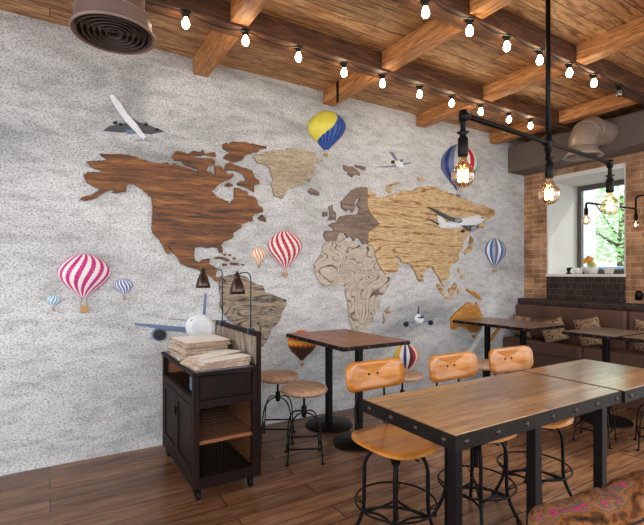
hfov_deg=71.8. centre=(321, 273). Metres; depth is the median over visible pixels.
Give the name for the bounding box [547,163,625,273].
trim
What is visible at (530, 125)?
bulb
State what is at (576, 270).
cup
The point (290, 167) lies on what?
cutout
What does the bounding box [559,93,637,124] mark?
beam
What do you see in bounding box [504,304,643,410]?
sofa
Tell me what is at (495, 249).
balloon
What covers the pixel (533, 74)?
beam
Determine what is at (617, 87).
bulb
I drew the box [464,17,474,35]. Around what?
bulb
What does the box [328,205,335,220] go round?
cutout
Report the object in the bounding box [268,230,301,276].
balloon
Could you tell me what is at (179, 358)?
newspaper
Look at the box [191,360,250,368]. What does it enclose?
newspaper
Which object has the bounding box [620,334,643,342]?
bistro table
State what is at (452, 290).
cutout
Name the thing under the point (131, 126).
aeroplane
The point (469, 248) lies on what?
cutout
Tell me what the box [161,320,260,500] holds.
cart
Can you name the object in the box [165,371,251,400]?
drawer
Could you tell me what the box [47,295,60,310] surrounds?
balloon
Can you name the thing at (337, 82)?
strap
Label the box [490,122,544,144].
beam
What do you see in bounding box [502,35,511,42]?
socket
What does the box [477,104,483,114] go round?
bulb
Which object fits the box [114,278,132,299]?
balloon
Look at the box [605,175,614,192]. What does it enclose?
socket
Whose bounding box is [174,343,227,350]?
newspaper
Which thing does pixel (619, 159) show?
trim
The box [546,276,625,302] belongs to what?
tile panel
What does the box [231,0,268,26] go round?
beam
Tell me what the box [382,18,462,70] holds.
beam
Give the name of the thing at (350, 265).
cutout
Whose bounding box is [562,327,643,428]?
bistro table
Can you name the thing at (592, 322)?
cushion
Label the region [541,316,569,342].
cushion
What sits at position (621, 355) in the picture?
seat cushion
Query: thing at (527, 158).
duct
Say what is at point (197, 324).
aeroplane
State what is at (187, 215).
cutout
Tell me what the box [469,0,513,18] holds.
beam
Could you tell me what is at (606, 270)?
cup
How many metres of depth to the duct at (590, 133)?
4.32 m
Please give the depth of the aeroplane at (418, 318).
4.73 m
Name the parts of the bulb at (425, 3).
glass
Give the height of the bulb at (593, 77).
0.099 m
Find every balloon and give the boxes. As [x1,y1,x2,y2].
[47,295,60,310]
[57,253,110,312]
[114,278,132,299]
[251,247,265,267]
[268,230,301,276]
[288,330,315,365]
[307,111,345,155]
[393,344,419,368]
[441,144,477,196]
[485,238,505,271]
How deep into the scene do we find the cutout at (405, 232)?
4.74 m
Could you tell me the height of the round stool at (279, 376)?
0.519 m
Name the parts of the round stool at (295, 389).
leg, leg, stem, seat, foot frame, leg, leg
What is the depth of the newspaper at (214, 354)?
2.78 m
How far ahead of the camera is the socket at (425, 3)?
2.53 m
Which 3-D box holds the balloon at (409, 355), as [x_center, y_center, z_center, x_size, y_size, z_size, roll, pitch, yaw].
[0.903,0.909,4.628,0.361,0.370,0.090,0,0,-31]
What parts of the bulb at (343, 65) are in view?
glass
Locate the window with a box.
[577,179,623,273]
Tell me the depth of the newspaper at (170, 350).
2.89 m
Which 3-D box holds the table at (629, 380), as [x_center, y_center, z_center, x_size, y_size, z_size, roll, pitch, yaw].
[1.466,0.907,2.330,0.617,0.785,0.512,0,0,-31]
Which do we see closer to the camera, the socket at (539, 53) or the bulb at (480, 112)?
the socket at (539, 53)
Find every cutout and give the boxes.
[80,153,263,281]
[171,151,214,169]
[188,150,215,156]
[213,257,229,261]
[219,274,286,346]
[222,141,266,162]
[224,162,259,191]
[252,148,322,198]
[257,215,265,221]
[308,188,319,195]
[314,233,392,330]
[323,187,379,243]
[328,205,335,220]
[343,165,359,176]
[354,165,365,169]
[367,186,496,286]
[382,306,390,323]
[386,182,399,192]
[435,284,444,295]
[448,283,456,294]
[450,302,482,332]
[463,236,473,253]
[465,288,481,299]
[490,328,499,340]
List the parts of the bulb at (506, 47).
glass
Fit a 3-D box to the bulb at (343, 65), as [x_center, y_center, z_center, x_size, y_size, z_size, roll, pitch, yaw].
[0.163,-1.512,3.299,0.062,0.099,0.062,0,0,-31]
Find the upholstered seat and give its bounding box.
[527,470,643,524]
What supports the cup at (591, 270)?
on the windowsill at (555, 275)
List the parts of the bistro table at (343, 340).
edge frame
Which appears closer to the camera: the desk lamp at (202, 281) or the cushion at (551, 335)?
the desk lamp at (202, 281)
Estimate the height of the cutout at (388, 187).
0.129 m
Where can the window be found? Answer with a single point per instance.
(580, 189)
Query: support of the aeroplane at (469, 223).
attached to the cutout at (405, 232)
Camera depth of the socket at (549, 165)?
2.54 m
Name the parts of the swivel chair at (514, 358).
leg, backrest, leg, seat, leg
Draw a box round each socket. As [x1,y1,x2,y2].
[180,9,190,18]
[241,28,249,36]
[294,45,302,52]
[340,62,347,67]
[379,74,385,79]
[416,85,423,90]
[420,0,430,7]
[457,130,469,157]
[464,17,474,26]
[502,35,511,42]
[535,48,544,56]
[544,157,554,178]
[565,63,573,68]
[589,73,598,79]
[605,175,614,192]
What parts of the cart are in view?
corner post, door, door frame, rail, rail, door frame, door, corner post, drawer, rail, rail, drawer moulding, ribbed panel, panel frame, corner post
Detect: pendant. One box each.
[451,0,619,214]
[581,194,643,228]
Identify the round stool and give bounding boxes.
[261,369,298,443]
[280,381,327,466]
[383,369,423,423]
[477,359,489,377]
[571,406,618,448]
[633,403,643,450]
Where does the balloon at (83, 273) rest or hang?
attached to the wall at (75, 385)
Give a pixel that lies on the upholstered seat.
(620, 501)
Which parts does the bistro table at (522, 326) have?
edge frame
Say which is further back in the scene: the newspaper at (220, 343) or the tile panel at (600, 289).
the tile panel at (600, 289)
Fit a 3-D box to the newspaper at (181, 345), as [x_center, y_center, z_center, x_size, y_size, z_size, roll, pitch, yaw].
[-0.822,0.476,3.042,0.274,0.011,0.301,0,0,-26]
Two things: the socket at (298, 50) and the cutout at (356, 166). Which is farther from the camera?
the cutout at (356, 166)
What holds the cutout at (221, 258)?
attached to the wall at (75, 385)
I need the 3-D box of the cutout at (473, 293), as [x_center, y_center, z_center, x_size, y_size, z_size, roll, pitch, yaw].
[1.772,0.235,5.205,0.270,0.137,0.016,0,0,-31]
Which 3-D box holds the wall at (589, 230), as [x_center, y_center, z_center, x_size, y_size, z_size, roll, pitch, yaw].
[4.417,-1.400,9.456,0.400,5.600,2.470,0,0,-31]
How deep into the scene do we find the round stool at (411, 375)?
3.48 m
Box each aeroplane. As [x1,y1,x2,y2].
[103,94,164,141]
[134,294,228,340]
[381,152,411,168]
[403,306,433,326]
[428,207,483,232]
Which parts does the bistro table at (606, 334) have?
edge frame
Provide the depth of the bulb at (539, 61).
3.10 m
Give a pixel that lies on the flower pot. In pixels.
(589, 260)
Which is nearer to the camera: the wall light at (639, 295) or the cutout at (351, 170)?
the cutout at (351, 170)
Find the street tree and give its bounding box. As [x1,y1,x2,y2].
[596,185,623,265]
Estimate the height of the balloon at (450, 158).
0.608 m
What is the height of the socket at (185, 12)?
0.038 m
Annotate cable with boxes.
[145,1,567,129]
[431,0,643,96]
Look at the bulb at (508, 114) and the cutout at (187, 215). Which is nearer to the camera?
the cutout at (187, 215)
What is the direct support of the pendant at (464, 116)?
hanging from the ceiling
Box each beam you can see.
[193,30,238,76]
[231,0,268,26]
[323,71,379,106]
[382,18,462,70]
[416,100,476,127]
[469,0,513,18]
[483,63,563,101]
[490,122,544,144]
[500,124,508,134]
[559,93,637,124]
[576,16,643,64]
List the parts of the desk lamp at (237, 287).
lamp shade, arm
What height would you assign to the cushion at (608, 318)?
0.425 m
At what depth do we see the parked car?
9.70 m
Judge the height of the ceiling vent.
0.501 m
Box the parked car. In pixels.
[596,266,623,269]
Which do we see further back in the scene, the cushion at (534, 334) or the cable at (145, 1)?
the cushion at (534, 334)
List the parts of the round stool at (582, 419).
leg, foot frame, leg, leg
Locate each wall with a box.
[0,10,523,475]
[524,108,643,310]
[583,189,595,266]
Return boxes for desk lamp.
[195,267,225,325]
[229,271,254,334]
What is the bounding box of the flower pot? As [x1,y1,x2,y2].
[582,256,597,273]
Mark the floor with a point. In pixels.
(145, 486)
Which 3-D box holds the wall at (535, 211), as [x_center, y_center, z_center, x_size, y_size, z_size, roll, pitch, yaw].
[3.580,-0.200,4.852,0.770,3.000,2.745,0,0,-31]
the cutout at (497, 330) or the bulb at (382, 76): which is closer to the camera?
the bulb at (382, 76)
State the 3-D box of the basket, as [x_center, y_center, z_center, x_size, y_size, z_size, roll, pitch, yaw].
[-1.656,0.245,3.099,0.043,0.046,0.026,0,0,-31]
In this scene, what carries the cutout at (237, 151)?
attached to the wall at (75, 385)
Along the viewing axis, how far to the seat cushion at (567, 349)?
4.98 m
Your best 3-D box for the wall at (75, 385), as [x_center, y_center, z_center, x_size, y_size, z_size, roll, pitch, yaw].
[-1.358,-0.200,3.372,9.200,3.000,0.120,0,0,-31]
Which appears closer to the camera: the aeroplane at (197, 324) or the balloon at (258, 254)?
the aeroplane at (197, 324)
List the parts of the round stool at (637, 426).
leg, foot frame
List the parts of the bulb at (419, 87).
glass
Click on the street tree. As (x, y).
(618, 236)
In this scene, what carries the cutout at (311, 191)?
attached to the wall at (75, 385)
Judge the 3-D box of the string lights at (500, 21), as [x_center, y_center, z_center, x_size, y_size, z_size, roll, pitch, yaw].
[0.374,-1.630,2.456,7.200,0.140,0.130,0,0,-31]
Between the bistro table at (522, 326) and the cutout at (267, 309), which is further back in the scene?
the bistro table at (522, 326)
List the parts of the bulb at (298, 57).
glass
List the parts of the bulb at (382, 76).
glass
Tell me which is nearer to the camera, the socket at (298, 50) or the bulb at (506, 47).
the bulb at (506, 47)
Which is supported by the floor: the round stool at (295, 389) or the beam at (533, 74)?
the round stool at (295, 389)
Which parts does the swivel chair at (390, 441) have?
leg, backrest, seat, leg, leg, leg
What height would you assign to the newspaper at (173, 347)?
0.011 m
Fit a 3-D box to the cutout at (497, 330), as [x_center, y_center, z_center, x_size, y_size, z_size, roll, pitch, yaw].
[2.092,0.722,5.401,0.194,0.174,0.016,0,0,-31]
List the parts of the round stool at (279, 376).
leg, leg, stem, foot frame, seat, leg, leg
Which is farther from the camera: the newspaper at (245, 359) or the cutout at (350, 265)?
the cutout at (350, 265)
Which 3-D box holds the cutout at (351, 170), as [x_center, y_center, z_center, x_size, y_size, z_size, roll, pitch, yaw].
[0.286,-0.987,4.296,0.192,0.107,0.016,0,0,-31]
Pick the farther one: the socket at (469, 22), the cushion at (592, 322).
the cushion at (592, 322)
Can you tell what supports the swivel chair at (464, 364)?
on the floor
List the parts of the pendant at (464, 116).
bulb, bulb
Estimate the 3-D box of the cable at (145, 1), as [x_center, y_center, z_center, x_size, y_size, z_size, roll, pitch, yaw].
[-0.033,-1.537,3.111,6.189,0.038,0.007,0,0,-31]
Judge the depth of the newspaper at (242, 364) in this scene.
2.62 m
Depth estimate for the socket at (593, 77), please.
3.47 m
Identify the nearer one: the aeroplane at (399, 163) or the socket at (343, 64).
the socket at (343, 64)
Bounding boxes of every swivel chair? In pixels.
[345,357,438,524]
[429,351,521,524]
[489,345,573,503]
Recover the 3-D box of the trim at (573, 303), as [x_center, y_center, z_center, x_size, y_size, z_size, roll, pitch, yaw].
[3.218,0.338,4.560,0.128,0.065,2.625,0,0,-31]
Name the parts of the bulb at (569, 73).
glass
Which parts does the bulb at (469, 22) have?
glass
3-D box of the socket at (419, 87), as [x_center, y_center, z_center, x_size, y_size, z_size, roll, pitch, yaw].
[0.812,-1.543,3.696,0.062,0.038,0.062,0,0,-31]
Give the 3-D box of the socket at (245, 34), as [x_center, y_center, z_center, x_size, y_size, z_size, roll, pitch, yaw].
[-0.490,-1.543,2.853,0.062,0.038,0.062,0,0,-31]
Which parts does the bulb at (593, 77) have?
glass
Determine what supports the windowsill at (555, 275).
attached to the wall at (535, 211)
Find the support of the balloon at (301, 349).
attached to the wall at (75, 385)
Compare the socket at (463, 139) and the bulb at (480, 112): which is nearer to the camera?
the socket at (463, 139)
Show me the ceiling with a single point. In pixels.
(377, 25)
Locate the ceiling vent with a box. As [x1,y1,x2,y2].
[68,0,155,54]
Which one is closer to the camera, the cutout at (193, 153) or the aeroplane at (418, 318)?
the cutout at (193, 153)
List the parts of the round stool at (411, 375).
seat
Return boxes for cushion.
[504,335,592,359]
[512,314,531,337]
[516,304,631,349]
[530,317,551,338]
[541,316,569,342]
[573,316,601,346]
[583,346,643,367]
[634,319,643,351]
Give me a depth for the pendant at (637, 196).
4.13 m
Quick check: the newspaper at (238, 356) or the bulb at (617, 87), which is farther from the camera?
the bulb at (617, 87)
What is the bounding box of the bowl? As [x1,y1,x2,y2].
[582,267,597,273]
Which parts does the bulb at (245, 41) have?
glass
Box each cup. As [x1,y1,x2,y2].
[574,268,582,273]
[588,268,597,273]
[604,268,613,273]
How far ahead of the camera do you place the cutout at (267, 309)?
3.75 m
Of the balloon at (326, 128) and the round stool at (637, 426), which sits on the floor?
the round stool at (637, 426)
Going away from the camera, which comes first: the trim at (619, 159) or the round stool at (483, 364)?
the round stool at (483, 364)
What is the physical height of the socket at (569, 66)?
0.038 m
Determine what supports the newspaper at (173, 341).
on the newspaper at (220, 343)
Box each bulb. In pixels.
[180,9,190,28]
[241,28,249,45]
[294,45,302,61]
[340,62,347,76]
[379,74,385,87]
[416,85,423,97]
[420,0,430,17]
[448,95,454,106]
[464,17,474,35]
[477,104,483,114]
[502,35,511,51]
[506,112,511,122]
[527,119,533,128]
[535,48,544,64]
[565,63,573,76]
[589,73,598,86]
[615,84,623,90]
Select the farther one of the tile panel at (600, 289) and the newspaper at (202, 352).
the tile panel at (600, 289)
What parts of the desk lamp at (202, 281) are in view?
lamp shade, arm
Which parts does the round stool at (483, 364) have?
seat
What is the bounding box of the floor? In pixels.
[0,405,643,524]
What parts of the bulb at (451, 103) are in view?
glass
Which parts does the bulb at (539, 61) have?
glass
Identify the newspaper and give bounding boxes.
[167,345,226,352]
[168,349,198,356]
[170,340,229,346]
[171,334,230,344]
[171,352,185,360]
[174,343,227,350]
[178,349,225,354]
[181,345,226,348]
[182,343,230,347]
[187,349,241,359]
[189,363,249,370]
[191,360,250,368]
[192,358,251,366]
[194,353,252,364]
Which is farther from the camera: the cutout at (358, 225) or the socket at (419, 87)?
the cutout at (358, 225)
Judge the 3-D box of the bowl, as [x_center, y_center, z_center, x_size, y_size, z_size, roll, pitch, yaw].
[3.267,-0.045,5.431,0.170,0.090,0.170,0,0,-31]
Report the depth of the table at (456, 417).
1.74 m
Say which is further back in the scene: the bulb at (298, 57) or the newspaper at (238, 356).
the bulb at (298, 57)
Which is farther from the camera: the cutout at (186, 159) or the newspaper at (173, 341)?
the cutout at (186, 159)
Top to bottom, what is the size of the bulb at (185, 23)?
0.099 m
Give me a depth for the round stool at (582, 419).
3.47 m
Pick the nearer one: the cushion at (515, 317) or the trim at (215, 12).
the trim at (215, 12)
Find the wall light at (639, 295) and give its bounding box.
[635,291,643,300]
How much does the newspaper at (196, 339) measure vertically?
0.011 m
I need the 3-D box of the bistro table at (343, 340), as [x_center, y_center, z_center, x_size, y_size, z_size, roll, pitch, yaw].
[0.184,0.907,3.647,0.632,0.785,0.888,0,0,-31]
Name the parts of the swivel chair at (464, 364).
leg, backrest, leg, leg, seat, leg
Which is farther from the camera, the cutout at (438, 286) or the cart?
the cutout at (438, 286)
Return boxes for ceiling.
[0,0,643,141]
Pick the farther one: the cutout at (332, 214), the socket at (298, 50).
the cutout at (332, 214)
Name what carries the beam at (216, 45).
attached to the wall at (75, 385)
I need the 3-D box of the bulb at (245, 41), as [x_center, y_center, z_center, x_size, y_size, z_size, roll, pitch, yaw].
[-0.490,-1.512,2.853,0.062,0.099,0.062,0,0,-31]
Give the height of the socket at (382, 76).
0.038 m
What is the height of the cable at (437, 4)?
0.038 m
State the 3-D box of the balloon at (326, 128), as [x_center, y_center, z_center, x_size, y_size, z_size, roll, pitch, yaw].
[0.070,-1.310,4.111,0.412,0.425,0.103,0,0,-31]
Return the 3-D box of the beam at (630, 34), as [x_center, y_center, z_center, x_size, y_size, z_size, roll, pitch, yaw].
[2.119,-1.637,3.033,0.120,0.125,0.705,0,0,-31]
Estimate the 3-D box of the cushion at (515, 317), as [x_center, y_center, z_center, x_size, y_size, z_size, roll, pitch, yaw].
[2.428,0.633,5.406,0.110,0.290,0.283,0,0,-33]
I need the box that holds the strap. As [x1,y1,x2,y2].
[336,81,338,102]
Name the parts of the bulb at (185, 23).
glass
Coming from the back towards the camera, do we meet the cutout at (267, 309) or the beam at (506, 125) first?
the beam at (506, 125)
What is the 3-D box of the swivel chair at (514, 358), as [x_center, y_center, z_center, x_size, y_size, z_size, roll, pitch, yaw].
[1.217,0.873,2.564,0.400,0.854,0.406,0,0,-28]
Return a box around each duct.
[508,110,643,175]
[563,116,617,161]
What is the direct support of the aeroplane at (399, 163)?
attached to the wall at (75, 385)
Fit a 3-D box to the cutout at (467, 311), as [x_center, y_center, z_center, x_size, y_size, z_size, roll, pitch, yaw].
[1.673,0.505,5.142,0.541,0.362,0.020,0,0,-31]
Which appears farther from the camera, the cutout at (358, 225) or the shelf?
the cutout at (358, 225)
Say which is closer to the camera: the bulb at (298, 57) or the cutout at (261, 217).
the bulb at (298, 57)
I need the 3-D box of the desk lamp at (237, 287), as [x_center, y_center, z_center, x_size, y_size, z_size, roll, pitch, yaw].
[-0.506,0.183,2.808,0.162,0.404,0.101,0,0,-31]
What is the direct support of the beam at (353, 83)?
attached to the wall at (75, 385)
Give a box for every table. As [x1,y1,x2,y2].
[286,329,409,451]
[362,371,621,524]
[453,317,566,376]
[521,359,643,402]
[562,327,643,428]
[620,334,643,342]
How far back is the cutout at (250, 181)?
3.72 m
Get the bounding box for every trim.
[144,0,581,132]
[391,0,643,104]
[518,298,643,310]
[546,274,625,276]
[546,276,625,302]
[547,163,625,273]
[552,113,625,175]
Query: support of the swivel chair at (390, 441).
on the floor
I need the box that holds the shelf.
[199,406,251,444]
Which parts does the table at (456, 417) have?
leg, leg, edge frame, leg, leg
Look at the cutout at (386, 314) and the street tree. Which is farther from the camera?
the street tree
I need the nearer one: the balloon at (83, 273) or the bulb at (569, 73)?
the balloon at (83, 273)

